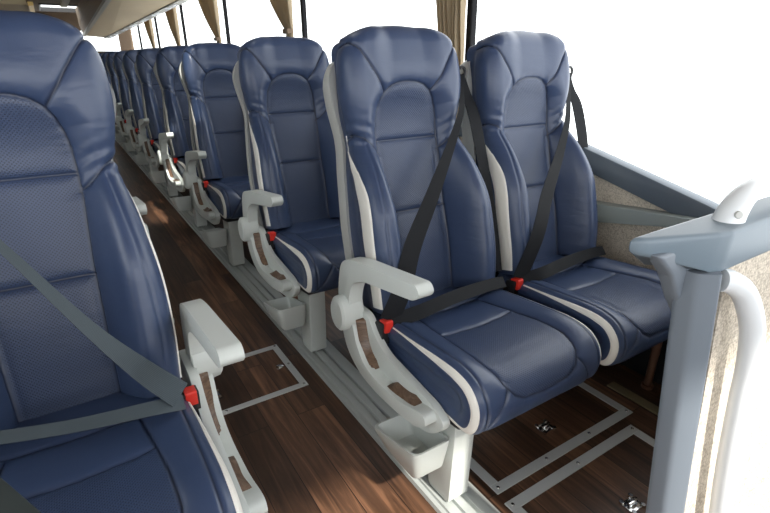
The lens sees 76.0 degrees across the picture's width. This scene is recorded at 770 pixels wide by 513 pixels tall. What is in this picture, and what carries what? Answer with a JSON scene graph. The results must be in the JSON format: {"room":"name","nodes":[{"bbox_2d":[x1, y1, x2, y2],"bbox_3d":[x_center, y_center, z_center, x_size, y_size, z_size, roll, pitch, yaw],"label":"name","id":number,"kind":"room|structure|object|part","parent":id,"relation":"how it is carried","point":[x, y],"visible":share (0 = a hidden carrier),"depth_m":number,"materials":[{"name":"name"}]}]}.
{"room":"vehicle interior","nodes":[
{"label":"vehicle interior","id":0,"kind":"room"},
{"bbox_2d":[26,0,79,12],"bbox_3d":[-3.219,-2.732,4.397,3.370,0.050,14.260,-13,26,-30],"label":"ceiling","id":1,"kind":"structure","parent":0,"point":[35,2],"depth_m":8.28,"materials":[{"name":"brown"}]},
{"bbox_2d":[0,0,34,11],"bbox_3d":[-5.769,-3.470,6.782,1.575,0.360,5.040,-13,26,-30],"label":"luggage rack","id":2,"kind":"object","parent":1,"relation":"attached to","point":[9,5],"visible":0.56,"depth_m":5.40,"materials":[{"name":"brown"}]},
{"bbox_3d":[-5.129,-3.552,7.190,0.051,0.193,5.040,-13,25,-30],"label":"edge rail","id":3,"kind":"part","parent":2,"relation":"part of","materials":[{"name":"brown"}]},
{"bbox_2d":[38,3,76,12],"bbox_3d":[-6.035,-4.630,9.139,0.650,0.075,1.500,-13,26,-30],"label":"roof hatch","id":4,"kind":"object","parent":1,"relation":"attached to","point":[49,9],"visible":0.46,"depth_m":9.65,"materials":[{"name":"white plastic"}]},
{"bbox_2d":[60,0,69,6],"bbox_3d":[-5.009,-4.016,7.727,0.100,0.048,2.000,-13,26,-30],"label":"rail","id":5,"kind":"object","parent":1,"relation":"attached to","point":[64,3],"visible":1,"depth_m":7.95,"materials":[{"name":"beige"}]},
{"bbox_2d":[75,0,188,38],"bbox_3d":[-3.533,-3.386,6.771,0.918,0.507,7.520,-13,26,-30],"label":"luggage rack","id":6,"kind":"object","parent":1,"relation":"attached to","point":[107,19],"visible":0.99,"depth_m":6.70,"materials":[{"name":"brown plastic"}]},
{"bbox_3d":[-3.847,-3.343,6.559,0.120,0.429,7.501,-13,25,-30],"label":"panel","id":7,"kind":"part","parent":6,"relation":"part of","materials":[{"name":"brown plastic"}]},
{"bbox_3d":[-3.854,-3.244,6.607,0.047,0.304,7.520,-13,25,-30],"label":"edge rail","id":8,"kind":"part","parent":6,"relation":"part of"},
{"bbox_2d":[144,19,155,47],"bbox_3d":[-4.108,-3.776,8.601,0.076,1.050,0.754,-13,26,-30],"label":"curtain","id":9,"kind":"object","parent":1,"relation":"hanging from","point":[148,24],"visible":0.43,"depth_m":8.34,"materials":[{"name":"beige fabric"}]},
{"bbox_2d":[165,7,180,45],"bbox_3d":[-3.030,-3.147,7.038,0.076,1.050,0.754,-13,26,-30],"label":"curtain","id":10,"kind":"object","parent":1,"relation":"hanging from","point":[171,15],"visible":0.47,"depth_m":6.79,"materials":[{"name":"beige fabric"}]},
{"bbox_2d":[198,0,221,42],"bbox_3d":[-1.980,-2.534,5.514,0.076,1.050,0.854,-13,26,-30],"label":"curtain","id":11,"kind":"object","parent":1,"relation":"hanging from","point":[209,8],"visible":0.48,"depth_m":5.24,"materials":[{"name":"beige fabric"}]},
{"bbox_2d":[269,0,293,36],"bbox_3d":[-0.889,-1.898,3.931,0.076,1.050,0.704,-13,26,-30],"label":"curtain","id":12,"kind":"object","parent":1,"relation":"hanging from","point":[282,8],"visible":0.42,"depth_m":3.71,"materials":[{"name":"beige fabric"}]},
{"bbox_2d":[436,0,465,138],"bbox_3d":[0.269,-1.153,2.278,0.074,1.200,0.284,-13,26,-30],"label":"curtain","id":13,"kind":"object","parent":1,"relation":"hanging from","point":[450,13],"visible":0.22,"depth_m":2.24,"materials":[{"name":"beige fabric"}]},
{"bbox_2d":[35,12,133,52],"bbox_3d":[-7.045,-4.059,10.310,3.370,2.000,0.060,-13,26,-30],"label":"wall","id":14,"kind":"structure","parent":0,"point":[125,38],"depth_m":10.37,"materials":[{"name":"brown"}]},
{"bbox_2d":[113,140,661,512],"bbox_3d":[-3.190,-0.855,5.102,3.370,0.060,14.250,-13,26,-30],"label":"floor","id":15,"kind":"structure","parent":0,"point":[304,450],"depth_m":1.53,"materials":[{"name":"brown wood"}]},
{"bbox_2d":[181,344,308,415],"bbox_3d":[-0.600,0.459,1.732,0.577,0.016,0.315,-13,26,-30],"label":"floor hatch","id":16,"kind":"object","parent":15,"relation":"on","point":[302,382],"visible":0.5,"depth_m":1.75,"materials":[{"name":"silver metal"}]},
{"bbox_2d":[115,138,499,512],"bbox_3d":[-2.774,-1.095,5.593,0.134,0.020,12.180,-13,26,-30],"label":"rail","id":17,"kind":"object","parent":15,"relation":"on","point":[346,382],"visible":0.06,"depth_m":1.77,"materials":[{"name":"grey metal"}]},
{"bbox_2d":[101,52,126,142],"bbox_3d":[-3.583,-2.169,6.706,0.516,1.142,0.762,-13,26,-30],"label":"seat","id":18,"kind":"object","parent":17,"relation":"on","point":[104,55],"visible":0.05,"depth_m":6.63,"materials":[{"name":"blue leather"}]},
{"bbox_3d":[-3.630,-2.411,6.772,0.411,0.743,0.345,-13,26,-30],"label":"backrest","id":19,"kind":"part","parent":18,"relation":"part of","materials":[{"name":"blue leather"}]},
{"bbox_2d":[105,51,130,142],"bbox_3d":[-3.152,-1.917,6.080,0.516,1.142,0.762,-13,26,-30],"label":"seat","id":20,"kind":"object","parent":17,"relation":"on","point":[109,59],"visible":0.12,"depth_m":6.01,"materials":[{"name":"blue leather"}]},
{"bbox_3d":[-3.199,-2.159,6.147,0.411,0.743,0.345,-13,26,-30],"label":"backrest","id":21,"kind":"part","parent":20,"relation":"part of","materials":[{"name":"blue leather"}]},
{"bbox_2d":[112,50,143,154],"bbox_3d":[-2.721,-1.666,5.455,0.516,1.142,0.762,-13,26,-30],"label":"seat","id":22,"kind":"object","parent":17,"relation":"on","point":[124,104],"visible":0.21,"depth_m":5.40,"materials":[{"name":"blue leather"}]},
{"bbox_3d":[-2.868,-1.558,5.331,0.040,0.224,0.360,-13,26,-30],"label":"armrest","id":23,"kind":"part","parent":22,"relation":"part of","materials":[{"name":"white plastic"}]},
{"bbox_3d":[-2.768,-1.908,5.522,0.411,0.743,0.345,-13,26,-30],"label":"backrest","id":24,"kind":"part","parent":22,"relation":"part of","materials":[{"name":"blue leather"}]},
{"bbox_3d":[-2.856,-1.381,5.384,0.038,0.143,0.389,-13,26,-30],"label":"rail","id":25,"kind":"part","parent":22,"relation":"part of","materials":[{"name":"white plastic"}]},
{"bbox_2d":[122,49,158,171],"bbox_3d":[-2.263,-1.399,4.791,0.516,1.142,0.762,-13,26,-30],"label":"seat","id":26,"kind":"object","parent":17,"relation":"on","point":[129,58],"visible":0.38,"depth_m":4.74,"materials":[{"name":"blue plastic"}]},
{"bbox_3d":[-2.410,-1.291,4.667,0.040,0.224,0.360,-13,26,-30],"label":"armrest","id":27,"kind":"part","parent":26,"relation":"part of","materials":[{"name":"white plastic"}]},
{"bbox_3d":[-2.398,-1.114,4.720,0.038,0.143,0.389,-13,26,-30],"label":"rail","id":28,"kind":"part","parent":26,"relation":"part of","materials":[{"name":"white plastic"}]},
{"bbox_3d":[-2.310,-1.641,4.857,0.411,0.743,0.345,-13,26,-30],"label":"backrest","id":29,"kind":"part","parent":26,"relation":"part of","materials":[{"name":"blue leather"}]},
{"bbox_3d":[-2.237,-0.920,4.744,0.064,0.289,0.123,-13,26,-30],"label":"leg","id":30,"kind":"part","parent":26,"relation":"part of","materials":[{"name":"white plastic"}]},
{"bbox_2d":[134,48,177,196],"bbox_3d":[-1.794,-1.125,4.111,0.516,1.142,0.762,-13,26,-30],"label":"seat","id":31,"kind":"object","parent":17,"relation":"on","point":[153,119],"visible":0.3,"depth_m":4.07,"materials":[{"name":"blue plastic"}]},
{"bbox_3d":[-1.941,-1.017,3.987,0.040,0.224,0.360,-13,26,-30],"label":"armrest","id":32,"kind":"part","parent":31,"relation":"part of","materials":[{"name":"white plastic"}]},
{"bbox_3d":[-1.929,-0.841,4.040,0.038,0.143,0.389,-13,26,-30],"label":"rail","id":33,"kind":"part","parent":31,"relation":"part of","materials":[{"name":"white plastic"}]},
{"bbox_3d":[-1.841,-1.367,4.177,0.411,0.743,0.345,-13,26,-30],"label":"backrest","id":34,"kind":"part","parent":31,"relation":"part of","materials":[{"name":"blue leather"}]},
{"bbox_2d":[153,140,170,155],"bbox_3d":[-1.680,-0.901,4.094,0.425,0.155,0.455,-13,26,-30],"label":"seat cushion","id":35,"kind":"object","parent":31,"relation":"on","point":[156,147],"depth_m":3.95,"materials":[{"name":"grey plastic"}]},
{"bbox_3d":[-1.768,-0.647,4.064,0.064,0.289,0.123,-13,26,-30],"label":"leg","id":36,"kind":"part","parent":31,"relation":"part of","materials":[{"name":"white plastic"}]},
{"bbox_2d":[153,45,206,226],"bbox_3d":[-1.293,-0.833,3.384,0.516,1.142,0.762,-13,26,-30],"label":"seat","id":37,"kind":"object","parent":17,"relation":"on","point":[168,58],"visible":0.38,"depth_m":3.34,"materials":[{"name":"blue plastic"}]},
{"bbox_3d":[-1.440,-0.725,3.260,0.040,0.224,0.360,-13,26,-30],"label":"armrest","id":38,"kind":"part","parent":37,"relation":"part of","materials":[{"name":"white plastic"}]},
{"bbox_3d":[-1.428,-0.549,3.313,0.038,0.143,0.389,-13,26,-30],"label":"rail","id":39,"kind":"part","parent":37,"relation":"part of","materials":[{"name":"white plastic"}]},
{"bbox_3d":[-1.340,-1.075,3.450,0.411,0.743,0.345,-13,26,-30],"label":"backrest","id":40,"kind":"part","parent":37,"relation":"part of","materials":[{"name":"blue leather"}]},
{"bbox_2d":[176,157,198,177],"bbox_3d":[-1.179,-0.608,3.367,0.425,0.155,0.455,-13,26,-30],"label":"seat cushion","id":41,"kind":"object","parent":37,"relation":"on","point":[180,161],"depth_m":3.25,"materials":[{"name":"grey plastic"}]},
{"bbox_3d":[-1.267,-0.354,3.337,0.064,0.289,0.123,-13,26,-30],"label":"leg","id":42,"kind":"part","parent":37,"relation":"part of","materials":[{"name":"white plastic"}]},
{"bbox_2d":[178,43,250,265],"bbox_3d":[-0.857,-0.579,2.751,0.516,1.142,0.762,-13,26,-30],"label":"seat","id":43,"kind":"object","parent":17,"relation":"on","point":[216,117],"visible":0.63,"depth_m":2.73,"materials":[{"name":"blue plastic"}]},
{"bbox_3d":[-1.004,-0.471,2.627,0.040,0.224,0.360,-13,26,-30],"label":"armrest","id":44,"kind":"part","parent":43,"relation":"part of","materials":[{"name":"white plastic"}]},
{"bbox_3d":[-0.992,-0.294,2.679,0.038,0.143,0.389,-13,26,-30],"label":"rail","id":45,"kind":"part","parent":43,"relation":"part of","materials":[{"name":"white plastic"}]},
{"bbox_3d":[-0.904,-0.821,2.817,0.411,0.743,0.345,-13,26,-30],"label":"backrest","id":46,"kind":"part","parent":43,"relation":"part of","materials":[{"name":"blue leather"}]},
{"bbox_2d":[206,175,250,218],"bbox_3d":[-0.743,-0.354,2.734,0.425,0.155,0.455,-13,26,-30],"label":"seat cushion","id":47,"kind":"object","parent":43,"relation":"on","point":[224,193],"depth_m":2.56,"materials":[{"name":"blue leather"}]},
{"bbox_3d":[-0.830,-0.100,2.704,0.064,0.289,0.123,-13,26,-30],"label":"leg","id":48,"kind":"part","parent":43,"relation":"part of","materials":[{"name":"white plastic"}]},
{"bbox_2d":[232,36,345,351],"bbox_3d":[-0.310,-0.260,1.957,0.516,1.142,0.762,-13,26,-30],"label":"seat","id":49,"kind":"object","parent":17,"relation":"on","point":[290,224],"visible":0.73,"depth_m":1.95,"materials":[{"name":"blue leather"}]},
{"bbox_3d":[-0.457,-0.152,1.833,0.040,0.224,0.360,-13,26,-30],"label":"armrest","id":50,"kind":"part","parent":49,"relation":"part of","materials":[{"name":"white plastic"}]},
{"bbox_3d":[-0.445,0.025,1.886,0.038,0.143,0.389,-13,26,-30],"label":"rail","id":51,"kind":"part","parent":49,"relation":"part of","materials":[{"name":"white plastic"}]},
{"bbox_3d":[-0.357,-0.502,2.024,0.411,0.743,0.345,-13,26,-30],"label":"backrest","id":52,"kind":"part","parent":49,"relation":"part of","materials":[{"name":"blue leather"}]},
{"bbox_2d":[266,217,345,292],"bbox_3d":[-0.196,-0.035,1.940,0.425,0.155,0.455,-13,26,-30],"label":"seat cushion","id":53,"kind":"object","parent":49,"relation":"on","point":[310,249],"depth_m":1.79,"materials":[{"name":"blue leather"}]},
{"bbox_3d":[-0.283,0.219,1.910,0.064,0.289,0.123,-13,26,-30],"label":"leg","id":54,"kind":"part","parent":49,"relation":"part of","materials":[{"name":"white plastic"}]},
{"bbox_2d":[323,25,600,501],"bbox_3d":[0.161,-0.007,1.329,0.570,1.142,0.748,-13,26,-30],"label":"seat","id":55,"kind":"object","parent":17,"relation":"on","point":[424,316],"visible":1,"depth_m":1.28,"materials":[{"name":"blue leather"}]},
{"bbox_3d":[-0.012,0.108,1.188,0.040,0.224,0.360,-13,26,-30],"label":"armrest","id":56,"kind":"part","parent":55,"relation":"part of","materials":[{"name":"white plastic"}]},
{"bbox_3d":[-0.001,0.284,1.241,0.038,0.143,0.389,-13,26,-30],"label":"rail","id":57,"kind":"part","parent":55,"relation":"part of","materials":[{"name":"white plastic"}]},
{"bbox_3d":[0.088,-0.242,1.379,0.411,0.743,0.345,-13,26,-30],"label":"backrest","id":58,"kind":"part","parent":55,"relation":"part of","materials":[{"name":"blue leather"}]},
{"bbox_3d":[0.161,0.478,1.265,0.064,0.289,0.123,-13,26,-30],"label":"leg","id":59,"kind":"part","parent":55,"relation":"part of","materials":[{"name":"white plastic"}]},
{"bbox_2d":[372,286,600,434],"bbox_3d":[0.249,0.224,1.296,0.425,0.155,0.455,-13,26,-30],"label":"seat cushion","id":60,"kind":"object","parent":55,"relation":"on","point":[485,356],"depth_m":1.18,"materials":[{"name":"blue leather"}]},
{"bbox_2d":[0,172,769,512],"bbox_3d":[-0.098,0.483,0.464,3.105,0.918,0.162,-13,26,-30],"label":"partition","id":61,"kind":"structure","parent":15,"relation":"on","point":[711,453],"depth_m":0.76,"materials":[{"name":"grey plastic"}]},
{"bbox_3d":[0.482,0.396,0.838,0.127,0.800,0.051,16,27,35],"label":"post","id":62,"kind":"part","parent":61,"relation":"part of","materials":[{"name":"grey metal"}]},
{"bbox_3d":[0.860,0.283,1.058,0.817,0.765,0.090,-13,26,-30],"label":"fabric panel","id":63,"kind":"part","parent":61,"relation":"part of","materials":[{"name":"beige fabric"}]},
{"bbox_3d":[0.570,0.380,0.855,0.174,0.780,0.041,0,22,1],"label":"tube frame","id":64,"kind":"part","parent":61,"relation":"part of","materials":[{"name":"white metal"}]},
{"bbox_3d":[0.707,-0.120,0.838,0.529,0.078,0.045,-13,26,-30],"label":"grab handle","id":65,"kind":"part","parent":61,"relation":"part of","materials":[{"name":"white plastic"}]},
{"bbox_2d":[470,382,632,494],"bbox_3d":[0.408,0.480,1.680,0.610,0.016,0.555,-13,26,-30],"label":"floor hatch","id":66,"kind":"object","parent":15,"relation":"on","point":[545,427],"visible":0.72,"depth_m":1.47,"materials":[{"name":"silver metal"}]},
{"bbox_2d":[460,30,670,389],"bbox_3d":[0.620,-0.108,1.605,0.559,1.162,0.748,-13,26,-30],"label":"seat","id":67,"kind":"object","parent":15,"relation":"on","point":[520,84],"visible":0.81,"depth_m":1.53,"materials":[{"name":"blue leather"}]},
{"bbox_3d":[0.490,-0.338,1.617,0.411,0.743,0.345,-13,26,-30],"label":"backrest","id":68,"kind":"part","parent":67,"relation":"part of","materials":[{"name":"blue leather"}]},
{"bbox_2d":[497,255,670,365],"bbox_3d":[0.650,0.128,1.534,0.425,0.155,0.455,-13,26,-30],"label":"seat cushion","id":69,"kind":"object","parent":67,"relation":"on","point":[625,306],"depth_m":1.42,"materials":[{"name":"blue leather"}]},
{"bbox_3d":[0.928,0.353,1.703,0.040,0.235,0.040,-13,26,-30],"label":"leg","id":70,"kind":"part","parent":67,"relation":"part of","materials":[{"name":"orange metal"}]},
{"bbox_2d":[504,425,654,512],"bbox_3d":[0.694,0.671,1.205,0.555,0.016,0.555,-13,26,-30],"label":"floor hatch","id":71,"kind":"object","parent":15,"relation":"on","point":[631,503],"visible":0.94,"depth_m":1.37,"materials":[{"name":"silver metal"}]},
{"bbox_2d":[607,381,658,415],"bbox_3d":[0.897,0.508,1.623,0.040,0.006,0.350,-13,26,-30],"label":"threshold strip","id":72,"kind":"object","parent":15,"relation":"on","point":[651,407],"visible":0.51,"depth_m":1.68,"materials":[{"name":"gold metal"}]},
{"bbox_3d":[-3.318,-0.965,5.270,0.134,0.020,12.180,-13,26,-30],"label":"rail","id":73,"kind":"object","parent":15,"relation":"on","visible":0},
{"bbox_2d":[0,10,267,512],"bbox_3d":[-0.571,0.178,0.868,0.570,1.142,0.748,-13,26,-30],"label":"seat","id":74,"kind":"object","parent":73,"relation":"on","point":[98,414],"visible":0.99,"depth_m":0.92,"materials":[{"name":"blue leather"}]},
{"bbox_3d":[-0.662,-0.052,0.907,0.411,0.743,0.345,-13,26,-30],"label":"backrest","id":75,"kind":"part","parent":74,"relation":"part of","materials":[{"name":"blue leather"}]},
{"bbox_2d":[0,392,235,512],"bbox_3d":[-0.501,0.414,0.823,0.425,0.155,0.455,-13,26,-30],"label":"seat cushion","id":76,"kind":"object","parent":74,"relation":"on","point":[166,458],"depth_m":0.84,"materials":[{"name":"blue leather"}]},
{"bbox_3d":[-0.341,0.197,0.966,0.040,0.224,0.360,-13,26,-30],"label":"armrest","id":77,"kind":"part","parent":74,"relation":"part of","materials":[{"name":"white plastic"}]},
{"bbox_3d":[-0.331,0.374,1.018,0.038,0.143,0.389,-13,26,-30],"label":"rail","id":78,"kind":"part","parent":74,"relation":"part of","materials":[{"name":"white plastic"}]},
{"bbox_2d":[132,197,173,319],"bbox_3d":[-1.074,-0.137,1.653,0.516,1.142,0.762,-13,26,-30],"label":"seat","id":79,"kind":"object","parent":73,"relation":"on","point":[141,206],"visible":0.02,"depth_m":1.57,"materials":[{"name":"grey plastic"}]},
{"bbox_3d":[-0.872,-0.112,1.736,0.040,0.224,0.360,-13,26,-30],"label":"armrest","id":80,"kind":"part","parent":79,"relation":"part of","materials":[{"name":"white plastic"}]},
{"bbox_2d":[460,137,666,270],"bbox_3d":[-1.819,-1.562,5.763,0.075,0.760,14.250,-13,26,-30],"label":"wall","id":81,"kind":"structure","parent":0,"point":[615,239],"depth_m":1.78,"materials":[{"name":"beige fabric"}]},
{"bbox_2d":[137,25,142,48],"bbox_3d":[-4.855,-4.250,9.809,0.045,1.170,0.036,-13,26,-30],"label":"trim","id":82,"kind":"structure","parent":81,"relation":"attached to","point":[139,34],"depth_m":9.75,"materials":[{"name":"black"}]},
{"bbox_2d":[154,17,160,47],"bbox_3d":[-3.804,-3.637,8.284,0.045,1.170,0.036,-13,26,-30],"label":"trim","id":83,"kind":"structure","parent":81,"relation":"attached to","point":[155,20],"depth_m":8.23,"materials":[{"name":"black"}]},
{"bbox_2d":[179,4,187,45],"bbox_3d":[-2.727,-3.009,6.721,0.045,1.170,0.036,-13,26,-30],"label":"trim","id":84,"kind":"structure","parent":81,"relation":"attached to","point":[180,6],"depth_m":6.66,"materials":[{"name":"black"}]},
{"bbox_2d":[222,0,230,43],"bbox_3d":[-1.649,-2.381,5.158,0.045,1.170,0.036,-13,26,-30],"label":"trim","id":85,"kind":"structure","parent":81,"relation":"attached to","point":[224,4],"depth_m":5.12,"materials":[{"name":"black"}]},
{"bbox_2d":[300,0,307,37],"bbox_3d":[-0.598,-1.768,3.634,0.045,1.170,0.036,-13,26,-30],"label":"trim","id":86,"kind":"structure","parent":81,"relation":"attached to","point":[302,2],"depth_m":3.63,"materials":[{"name":"black metal"}]},
{"bbox_2d":[465,0,477,60],"bbox_3d":[0.393,-1.190,2.195,0.045,1.170,0.036,-13,26,-30],"label":"trim","id":87,"kind":"structure","parent":81,"relation":"attached to","point":[472,4],"depth_m":2.24,"materials":[{"name":"black"}]},
{"bbox_2d":[459,128,718,217],"bbox_3d":[-1.842,-1.677,5.700,0.060,0.597,14.250,-13,26,-30],"label":"trim","id":88,"kind":"structure","parent":81,"relation":"attached to","point":[673,198],"depth_m":1.65,"materials":[{"name":"grey plastic"}]},
{"bbox_2d":[621,339,667,384],"bbox_3d":[-1.867,-1.362,5.842,0.018,0.330,14.200,-13,26,-30],"label":"baseboard","id":89,"kind":"structure","parent":81,"relation":"attached to","point":[638,363],"depth_m":1.78,"materials":[{"name":"black"}]},
{"bbox_2d":[597,201,695,226],"bbox_3d":[0.833,-0.144,1.740,0.060,0.117,0.586,-13,26,-30],"label":"trim","id":90,"kind":"structure","parent":81,"relation":"attached to","point":[607,212],"depth_m":1.67,"materials":[{"name":"grey plastic"}]}
]}

